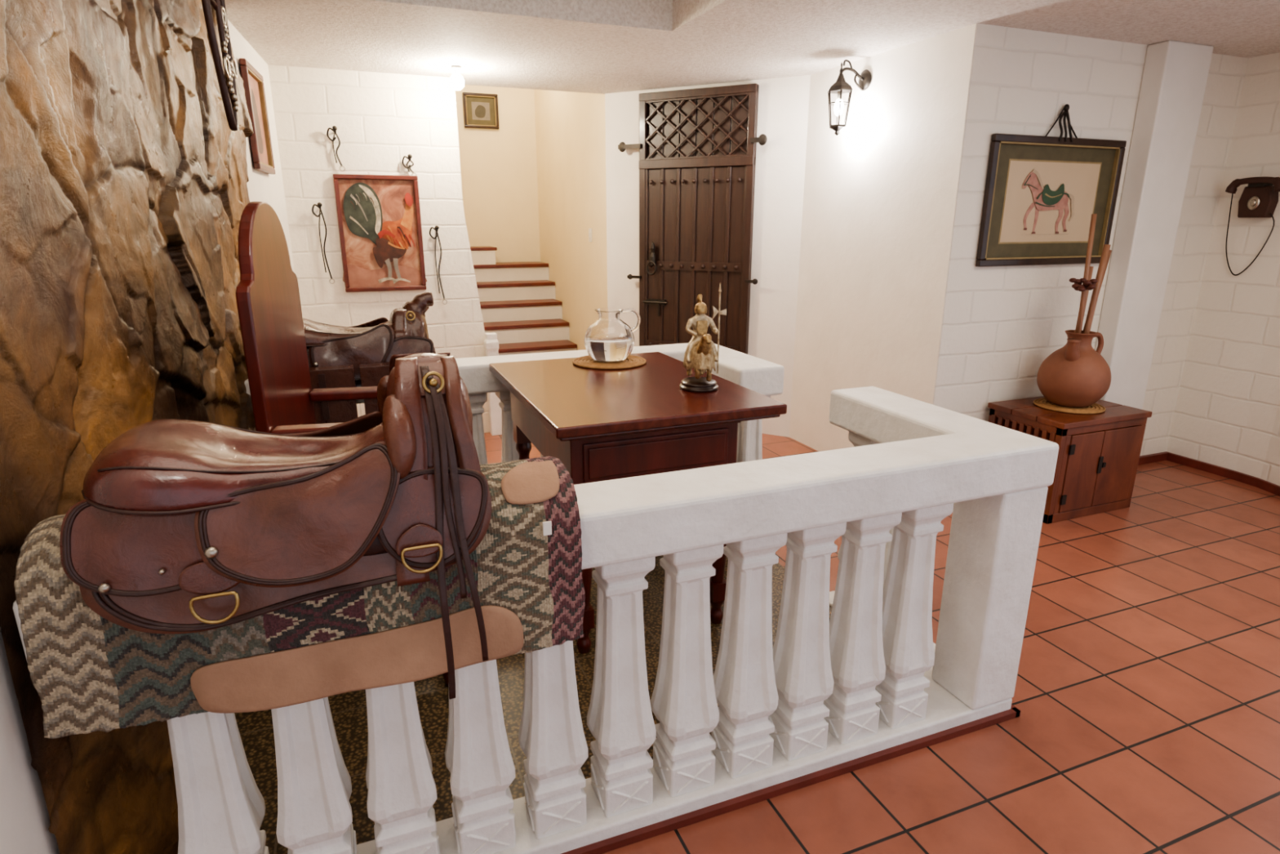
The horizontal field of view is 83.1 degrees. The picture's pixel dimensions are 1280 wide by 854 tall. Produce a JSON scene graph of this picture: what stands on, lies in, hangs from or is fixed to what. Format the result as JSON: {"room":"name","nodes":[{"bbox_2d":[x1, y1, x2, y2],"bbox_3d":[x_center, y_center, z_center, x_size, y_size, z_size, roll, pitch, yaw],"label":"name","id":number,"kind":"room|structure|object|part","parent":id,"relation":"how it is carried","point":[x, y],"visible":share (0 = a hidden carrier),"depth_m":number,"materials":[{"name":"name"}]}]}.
{"room":"entrance hall","nodes":[
{"label":"entrance hall","id":0,"kind":"room"},
{"bbox_2d":[0,0,256,853],"bbox_3d":[-1.403,-0.501,2.233,0.111,2.740,2.576,-5,17,-17],"label":"stone wall","id":1,"kind":"structure","parent":0,"point":[124,196],"depth_m":1.61,"materials":[{"name":"brown stone"}]},
{"bbox_2d":[201,0,239,131],"bbox_3d":[-1.375,-1.389,2.326,0.055,0.808,0.205,-5,17,-17],"label":"bridle","id":2,"kind":"object","parent":1,"relation":"hanging from","point":[226,79],"visible":1,"depth_m":2.35,"materials":[{"name":"leather"}]},
{"bbox_3d":[-1.353,-1.189,2.376,0.016,0.275,0.080,-5,17,-17],"label":"chain","id":3,"kind":"part","parent":2,"relation":"part of","materials":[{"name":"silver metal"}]},
{"bbox_2d":[0,18,294,853],"bbox_3d":[-1.278,-0.307,1.444,0.150,2.800,6.690,-5,17,-17],"label":"wall","id":4,"kind":"structure","parent":0,"point":[24,818],"depth_m":1.25,"materials":[{"name":"white paint"}]},
{"bbox_2d":[239,57,275,174],"bbox_3d":[-1.968,-1.581,3.725,0.030,0.500,0.460,-5,17,-17],"label":"framed painting","id":5,"kind":"object","parent":4,"relation":"attached to","point":[253,84],"visible":1,"depth_m":3.74,"materials":[{"name":"red wood"}]},
{"bbox_2d":[267,64,489,432],"bbox_3d":[-1.648,-1.071,4.872,1.240,2.390,0.130,-6,17,-21],"label":"wall","id":6,"kind":"structure","parent":0,"point":[380,119],"depth_m":4.62,"materials":[{"name":"white brick"}]},
{"bbox_2d":[311,202,334,284],"bbox_3d":[-2.014,-1.164,4.588,0.068,0.503,0.061,4,16,13],"label":"hook","id":7,"kind":"object","parent":6,"relation":"attached to","point":[319,205],"visible":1,"depth_m":4.58,"materials":[{"name":"black metal"}]},
{"bbox_2d":[326,125,345,171],"bbox_3d":[-1.889,-1.726,4.480,0.068,0.263,0.061,3,16,12],"label":"hook","id":8,"kind":"object","parent":6,"relation":"attached to","point":[334,128],"visible":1,"depth_m":4.47,"materials":[{"name":"black metal"}]},
{"bbox_3d":[-1.895,-1.734,4.477,0.074,0.226,0.019,-6,17,-21],"label":"cord","id":9,"kind":"part","parent":8,"relation":"part of","materials":[{"name":"black metal"}]},
{"bbox_2d":[333,173,426,292],"bbox_3d":[-1.686,-1.258,4.708,0.531,0.730,0.030,-6,17,-21],"label":"framed painting","id":10,"kind":"object","parent":6,"relation":"attached to","point":[379,217],"visible":1,"depth_m":4.71,"materials":[{"name":"red wood"}]},
{"bbox_2d":[401,154,417,175],"bbox_3d":[-1.489,-1.683,4.657,0.068,0.143,0.061,3,16,12],"label":"hook","id":11,"kind":"object","parent":6,"relation":"attached to","point":[409,157],"visible":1,"depth_m":4.65,"materials":[{"name":"black metal"}]},
{"bbox_3d":[-1.496,-1.691,4.655,0.074,0.107,0.019,-6,17,-21],"label":"cord","id":12,"kind":"part","parent":11,"relation":"part of","materials":[{"name":"black metal"}]},
{"bbox_2d":[429,225,447,304],"bbox_3d":[-1.364,-1.091,4.878,0.068,0.523,0.061,4,16,13],"label":"hook","id":13,"kind":"object","parent":6,"relation":"attached to","point":[436,228],"visible":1,"depth_m":4.87,"materials":[{"name":"black metal"}]},
{"bbox_2d":[455,84,540,262],"bbox_3d":[-1.656,-2.773,7.545,1.450,4.200,0.120,-6,17,-21],"label":"wall","id":14,"kind":"structure","parent":0,"point":[499,166],"depth_m":7.59,"materials":[{"name":"beige paint"}]},
{"bbox_2d":[462,92,499,128],"bbox_3d":[-1.618,-3.216,7.346,0.350,0.330,0.030,-6,17,-21],"label":"framed painting","id":15,"kind":"object","parent":14,"relation":"attached to","point":[480,109],"visible":1,"depth_m":7.35,"materials":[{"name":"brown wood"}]},
{"bbox_2d":[234,555,831,853],"bbox_3d":[-0.338,0.764,2.702,2.140,0.050,1.630,-6,17,-21],"label":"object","id":16,"kind":"structure","parent":0,"point":[348,710],"depth_m":2.18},
{"bbox_2d":[235,201,448,687],"bbox_3d":[-0.866,0.064,2.321,0.500,1.505,0.544,-3,16,-12],"label":"armchair","id":17,"kind":"object","parent":16,"relation":"on","point":[268,299],"visible":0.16,"depth_m":2.07,"materials":[{"name":"red wood"}]},
{"bbox_3d":[-1.093,-0.125,2.217,0.035,1.085,0.540,-3,16,-12],"label":"backrest","id":18,"kind":"part","parent":17,"relation":"part of","materials":[{"name":"red wood"}]},
{"bbox_3d":[-0.818,0.008,2.061,0.425,0.035,0.064,-3,16,-12],"label":"armrest","id":19,"kind":"part","parent":17,"relation":"part of","materials":[{"name":"red wood"}]},
{"bbox_3d":[-0.919,-0.120,2.512,0.425,0.035,0.064,-3,16,-12],"label":"armrest","id":20,"kind":"part","parent":17,"relation":"part of","materials":[{"name":"red wood"}]},
{"bbox_3d":[-0.612,0.635,2.296,0.062,0.420,0.062,-3,16,-12],"label":"leg","id":21,"kind":"part","parent":17,"relation":"part of","materials":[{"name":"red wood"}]},
{"bbox_2d":[244,342,784,464],"bbox_3d":[-0.507,0.186,3.178,2.160,0.900,0.720,-6,17,-21],"label":"balustrade","id":22,"kind":"object","parent":16,"relation":"on","point":[762,376],"visible":0.02,"depth_m":3.23,"materials":[{"name":"white paint"}]},
{"bbox_2d":[302,291,435,423],"bbox_3d":[-1.192,-0.268,3.009,0.685,0.557,0.482,-6,17,-21],"label":"saddle","id":23,"kind":"object","parent":22,"relation":"on","point":[360,355],"visible":0.57,"depth_m":2.87,"materials":[{"name":"leather"}]},
{"bbox_3d":[-1.258,-0.401,2.986,0.529,0.136,0.357,-6,17,-21],"label":"seat","id":24,"kind":"part","parent":23,"relation":"part of","materials":[{"name":"brown leather"}]},
{"bbox_3d":[-0.507,-0.184,3.073,2.160,0.130,0.720,-6,17,-21],"label":"rail","id":25,"kind":"part","parent":22,"relation":"part of","materials":[{"name":"white paint"}]},
{"bbox_2d":[488,351,786,653],"bbox_3d":[-0.079,0.238,2.889,0.800,0.860,1.100,-6,17,-21],"label":"table","id":26,"kind":"object","parent":16,"relation":"on","point":[602,424],"visible":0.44,"depth_m":2.45,"materials":[{"name":"brown wood"}]},
{"bbox_3d":[-0.507,0.254,3.197,0.074,0.660,0.074,-6,17,-21],"label":"leg","id":27,"kind":"part","parent":26,"relation":"part of","materials":[{"name":"red wood"}]},
{"bbox_3d":[-0.197,0.468,2.447,0.074,0.660,0.074,-6,17,-21],"label":"leg","id":28,"kind":"part","parent":26,"relation":"part of","materials":[{"name":"red wood"}]},
{"bbox_2d":[573,355,646,369],"bbox_3d":[-0.132,-0.285,3.132,0.319,0.010,0.319,-6,17,-21],"label":"placemat","id":29,"kind":"object","parent":26,"relation":"on","point":[586,362],"visible":0.66,"depth_m":3.07,"materials":[{"name":"wicker"}]},
{"bbox_2d":[584,307,640,361],"bbox_3d":[-0.132,-0.398,3.100,0.216,0.219,0.216,12,20,35],"label":"glass jug","id":30,"kind":"object","parent":29,"relation":"on","point":[609,338],"visible":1,"depth_m":3.03,"materials":[{"name":"clear glass"}]},
{"bbox_3d":[-0.041,-0.458,3.105,0.087,0.106,0.024,-3,16,-10],"label":"handle","id":31,"kind":"part","parent":30,"relation":"part of","materials":[{"name":"clear glass"}]},
{"bbox_3d":[0.062,0.072,2.389,0.610,0.172,0.014,-6,17,-21],"label":"apron moulding","id":32,"kind":"part","parent":26,"relation":"part of","materials":[{"name":"red wood"}]},
{"bbox_2d":[679,283,726,392],"bbox_3d":[0.224,-0.326,2.594,0.149,0.384,0.200,-14,21,-40],"label":"figurine","id":33,"kind":"object","parent":26,"relation":"on","point":[700,354],"visible":1,"depth_m":2.57,"materials":[{"name":"gold metal"}]},
{"bbox_3d":[0.286,0.415,2.632,0.074,0.660,0.074,-6,17,-21],"label":"leg","id":34,"kind":"part","parent":26,"relation":"part of","materials":[{"name":"red wood"}]},
{"bbox_2d":[533,88,607,350],"bbox_3d":[-0.604,-2.486,6.537,0.140,4.200,2.602,-5,17,-19],"label":"wall","id":35,"kind":"structure","parent":0,"point":[571,126],"depth_m":6.45,"materials":[{"name":"beige paint"}]},
{"bbox_2d":[588,228,591,242],"bbox_3d":[-0.414,-1.589,5.979,0.014,0.110,0.070,-6,17,-21],"label":"light switch","id":36,"kind":"object","parent":35,"relation":"attached to","point":[589,229],"visible":1,"depth_m":5.97,"materials":[{"name":"white paint"}]},
{"bbox_2d":[604,75,810,436],"bbox_3d":[0.450,-1.191,5.294,1.503,2.390,0.160,8,18,26],"label":"wall","id":37,"kind":"structure","parent":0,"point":[783,108],"depth_m":5.02,"materials":[{"name":"white paint"}]},
{"bbox_2d":[617,83,767,354],"bbox_3d":[0.345,-1.151,5.207,1.110,2.360,0.092,8,18,26],"label":"door","id":38,"kind":"structure","parent":37,"relation":"attached to","point":[696,206],"depth_m":5.09,"materials":[{"name":"brown wood"}]},
{"bbox_3d":[0.390,-0.921,5.276,0.787,1.840,0.044,8,18,26],"label":"panel","id":39,"kind":"part","parent":38,"relation":"part of","materials":[{"name":"brown wood"}]},
{"bbox_3d":[0.391,-2.055,4.969,0.750,0.390,0.015,8,18,26],"label":"transom panel","id":40,"kind":"part","parent":38,"relation":"part of","materials":[{"name":"brown wood"}]},
{"bbox_2d":[224,0,1279,93],"bbox_3d":[1.323,-1.772,2.225,6.400,0.410,6.900,-6,17,-21],"label":"ceiling","id":41,"kind":"structure","parent":0,"point":[597,46],"depth_m":3.49,"materials":[{"name":"white paint"}]},
{"bbox_2d":[449,65,464,90],"bbox_3d":[-1.097,-2.087,4.323,0.084,0.130,0.084,-6,17,-21],"label":"ceiling lamp","id":42,"kind":"object","parent":41,"relation":"attached to","point":[456,81],"visible":1,"depth_m":4.30,"materials":[{"name":"white glass"}]},
{"bbox_3d":[-1.097,-2.068,4.329,0.084,0.090,0.084,-6,17,-21],"label":"bulb","id":43,"kind":"part","parent":42,"relation":"part of","materials":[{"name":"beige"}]},
{"bbox_2d":[484,432,1279,853],"bbox_3d":[0.713,0.425,4.165,6.600,0.100,9.700,-6,17,-21],"label":"floor","id":44,"kind":"structure","parent":0,"point":[1147,693],"depth_m":2.24,"materials":[{"name":"tile"}]},
{"bbox_2d":[484,332,502,435],"bbox_3d":[-1.053,-0.305,5.196,0.090,0.740,0.090,-6,17,-21],"label":"newel post","id":45,"kind":"object","parent":44,"relation":"on","point":[491,342],"visible":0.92,"depth_m":5.19,"materials":[{"name":"white paint"}]},
{"bbox_2d":[470,246,577,355],"bbox_3d":[-1.321,-1.096,7.052,1.182,1.245,1.822,-6,17,-21],"label":"staircase","id":46,"kind":"structure","parent":44,"relation":"on","point":[518,303],"depth_m":7.12,"materials":[{"name":"white paint"}]},
{"bbox_2d":[13,386,1058,853],"bbox_3d":[-0.068,0.497,2.087,2.398,0.900,0.813,-6,17,-21],"label":"balustrade","id":47,"kind":"object","parent":44,"relation":"on","point":[869,684],"visible":0.83,"depth_m":1.83,"materials":[{"name":"white paint"}]},
{"bbox_2d":[13,456,585,738],"bbox_3d":[-0.610,0.293,1.466,0.954,0.370,0.317,-6,17,-21],"label":"blanket","id":48,"kind":"object","parent":47,"relation":"on","point":[90,673],"visible":0.48,"depth_m":1.34,"materials":[{"name":"fabric"}]},
{"bbox_2d":[59,352,491,698],"bbox_3d":[-0.655,0.193,1.420,0.684,0.647,0.422,-6,17,-21],"label":"saddle","id":49,"kind":"object","parent":48,"relation":"on","point":[180,526],"visible":1,"depth_m":1.26,"materials":[{"name":"leather"}]},
{"bbox_3d":[-0.699,0.024,1.355,0.540,0.189,0.364,-6,17,-21],"label":"seat","id":50,"kind":"part","parent":49,"relation":"part of","materials":[{"name":"leather"}]},
{"bbox_3d":[-0.643,0.144,1.412,0.540,0.124,0.342,-6,17,-21],"label":"panel","id":51,"kind":"part","parent":49,"relation":"part of","materials":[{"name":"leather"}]},
{"bbox_3d":[-0.072,0.127,1.983,2.390,0.130,0.807,-6,17,-21],"label":"rail","id":52,"kind":"part","parent":47,"relation":"part of","materials":[{"name":"white paint"}]},
{"bbox_3d":[-0.058,0.918,2.211,2.378,0.021,0.813,-6,17,-21],"label":"trim","id":53,"kind":"part","parent":47,"relation":"part of","materials":[{"name":"white paint"}]},
{"bbox_3d":[1.063,0.495,2.217,0.172,0.712,0.180,-6,17,-21],"label":"post","id":54,"kind":"part","parent":47,"relation":"part of","materials":[{"name":"white paint"}]},
{"bbox_2d":[987,395,1151,524],"bbox_3d":[2.304,0.152,3.954,0.642,0.540,0.474,-6,17,-21],"label":"cabinet","id":55,"kind":"object","parent":44,"relation":"on","point":[1098,457],"visible":0.75,"depth_m":3.75,"materials":[{"name":"brown wood"}]},
{"bbox_2d":[1033,397,1106,413],"bbox_3d":[2.309,-0.117,3.888,0.339,0.010,0.339,-6,17,-21],"label":"placemat","id":56,"kind":"object","parent":55,"relation":"on","point":[1095,408],"visible":0.49,"depth_m":3.82,"materials":[{"name":"wicker"}]},
{"bbox_2d":[1036,329,1111,407],"bbox_3d":[2.311,-0.312,3.833,0.343,0.388,0.340,-6,17,-21],"label":"clay pot","id":57,"kind":"object","parent":56,"relation":"on","point":[1075,375],"visible":1,"depth_m":3.73,"materials":[{"name":"orange ceramic"}]},
{"bbox_3d":[2.235,-0.391,3.726,0.070,0.128,0.098,14,21,40],"label":"spout","id":58,"kind":"part","parent":57,"relation":"part of","materials":[{"name":"ceramic"}]},
{"bbox_2d":[1069,277,1097,333],"bbox_3d":[2.250,-0.482,3.738,0.126,0.567,0.117,11,19,34],"label":"dried flower","id":59,"kind":"object","parent":57,"relation":"in","point":[1086,285],"visible":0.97,"depth_m":3.67,"materials":[{"name":"brown plant"}]},
{"bbox_3d":[2.280,-0.464,3.759,0.055,0.521,0.012,-8,18,-27],"label":"stem","id":60,"kind":"part","parent":59,"relation":"part of","materials":[{"name":"brown plant"}]},
{"bbox_2d":[1075,266,1093,333],"bbox_3d":[2.308,-0.526,3.796,0.074,0.622,0.030,-14,21,-40],"label":"reed","id":61,"kind":"object","parent":57,"relation":"in","point":[1091,271],"visible":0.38,"depth_m":3.74,"materials":[{"name":"brown wood"}]},
{"bbox_2d":[1075,213,1097,333],"bbox_3d":[2.297,-0.647,3.745,0.052,0.881,0.028,7,17,22],"label":"reed","id":62,"kind":"object","parent":57,"relation":"in","point":[1093,220],"visible":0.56,"depth_m":3.68,"materials":[{"name":"brown wood"}]},
{"bbox_2d":[1082,244,1111,333],"bbox_3d":[2.355,-0.578,3.777,0.103,0.733,0.033,-6,17,-21],"label":"reed","id":63,"kind":"object","parent":57,"relation":"in","point":[1104,258],"visible":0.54,"depth_m":3.73,"materials":[{"name":"brown wood"}]},
{"bbox_2d":[1083,249,1111,328],"bbox_3d":[2.375,-0.574,3.818,0.182,0.706,0.028,-9,18,-29],"label":"reed","id":64,"kind":"object","parent":57,"relation":"in","point":[1110,251],"visible":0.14,"depth_m":3.76,"materials":[{"name":"brown wood"}]},
{"bbox_3d":[2.417,-0.432,3.839,0.117,0.145,0.028,-5,17,-18],"label":"handle","id":65,"kind":"part","parent":57,"relation":"part of","materials":[{"name":"ceramic"}]},
{"bbox_3d":[2.269,0.228,3.724,0.232,0.414,0.030,-6,17,-21],"label":"door","id":66,"kind":"part","parent":55,"relation":"part of","materials":[{"name":"brown wood"}]},
{"bbox_3d":[2.395,0.218,3.778,0.586,0.510,0.030,-6,17,-21],"label":"frame","id":67,"kind":"part","parent":55,"relation":"part of","materials":[{"name":"brown wood"}]},
{"bbox_3d":[2.506,0.203,3.815,0.272,0.414,0.030,-6,17,-21],"label":"door","id":68,"kind":"part","parent":55,"relation":"part of","materials":[{"name":"brown wood"}]},
{"bbox_2d":[789,23,976,451],"bbox_3d":[1.399,-0.914,4.324,0.160,2.390,1.332,-6,17,-21],"label":"wall","id":69,"kind":"structure","parent":0,"point":[880,193],"depth_m":4.12,"materials":[{"name":"white paint"}]},
{"bbox_2d":[827,59,871,135],"bbox_3d":[1.168,-1.858,4.083,0.245,0.397,0.130,-6,17,-21],"label":"wall lantern","id":70,"kind":"object","parent":69,"relation":"attached to","point":[841,86],"visible":1,"depth_m":4.06,"materials":[{"name":"black metal"}]},
{"bbox_3d":[1.124,-1.807,4.080,0.052,0.092,0.052,-6,17,-21],"label":"bulb","id":71,"kind":"part","parent":70,"relation":"part of","materials":[{"name":"white glass"}]},
{"bbox_2d":[836,91,842,99],"bbox_3d":[1.124,-1.860,4.065,0.028,0.050,0.028,-6,17,-21],"label":"socket","id":72,"kind":"object","parent":70,"relation":"attached to","point":[838,92],"depth_m":4.05,"materials":[{"name":"white"}]},
{"bbox_3d":[1.193,-1.978,4.059,0.169,0.152,0.015,-6,17,-21],"label":"arm","id":73,"kind":"part","parent":70,"relation":"part of","materials":[{"name":"black metal"}]},
{"bbox_2d":[933,22,1248,456],"bbox_3d":[2.498,-0.859,4.129,2.047,2.390,0.150,-6,17,-21],"label":"wall","id":74,"kind":"structure","parent":0,"point":[1000,324],"depth_m":3.88,"materials":[{"name":"white brick"}]},
{"bbox_2d":[975,103,1126,266],"bbox_3d":[2.171,-1.255,3.771,0.930,0.798,0.040,-6,17,-21],"label":"framed painting","id":75,"kind":"object","parent":74,"relation":"attached to","point":[1042,193],"visible":0.91,"depth_m":3.78,"materials":[{"name":"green wood"}]},
{"bbox_3d":[2.171,-1.551,3.685,0.246,0.181,0.037,-6,17,-21],"label":"hanging cord","id":76,"kind":"part","parent":75,"relation":"part of","materials":[{"name":"black fabric"}]},
{"bbox_2d":[1137,452,1168,465],"bbox_3d":[3.212,0.214,4.632,0.480,0.050,0.024,-6,17,-21],"label":"baseboard","id":77,"kind":"structure","parent":74,"relation":"attached to","point":[1161,456],"depth_m":4.66,"materials":[{"name":"brown wood"}]},
{"bbox_2d":[1094,40,1213,408],"bbox_3d":[2.844,-0.857,4.122,0.350,2.390,0.120,-6,17,-21],"label":"pillar","id":78,"kind":"structure","parent":74,"relation":"attached to","point":[1175,76],"depth_m":3.96,"materials":[{"name":"white paint"}]},
{"bbox_2d":[1166,52,1279,471],"bbox_3d":[3.594,-0.896,4.259,0.150,2.390,0.410,-6,17,-21],"label":"wall","id":79,"kind":"structure","parent":0,"point":[1233,318],"depth_m":4.27,"materials":[{"name":"white brick"}]},
{"bbox_2d":[1164,451,1279,496],"bbox_3d":[3.554,0.347,4.167,0.177,0.050,1.196,-1,16,-3],"label":"baseboard","id":80,"kind":"structure","parent":79,"relation":"attached to","point":[1264,485],"depth_m":4.39,"materials":[{"name":"brown wood"}]},
{"bbox_2d":[1225,176,1279,275],"bbox_3d":[3.476,-1.136,4.114,0.116,0.546,0.293,-6,17,-21],"label":"wall telephone","id":81,"kind":"object","parent":79,"relation":"attached to","point":[1260,199],"visible":1,"depth_m":4.06,"materials":[{"name":"black metal"}]},
{"bbox_2d":[1235,287,1279,478],"bbox_3d":[3.692,-0.823,4.003,0.150,2.390,0.141,-4,16,-15],"label":"wall","id":82,"kind":"structure","parent":0,"point":[1266,397],"depth_m":4.19,"materials":[{"name":"white brick"}]},
{"bbox_2d":[1260,401,1279,485],"bbox_3d":[3.718,-0.780,3.853,0.150,2.390,0.147,-1,16,-4],"label":"wall","id":83,"kind":"structure","parent":0,"point":[1271,468],"depth_m":4.14,"materials":[{"name":"white brick"}]}
]}

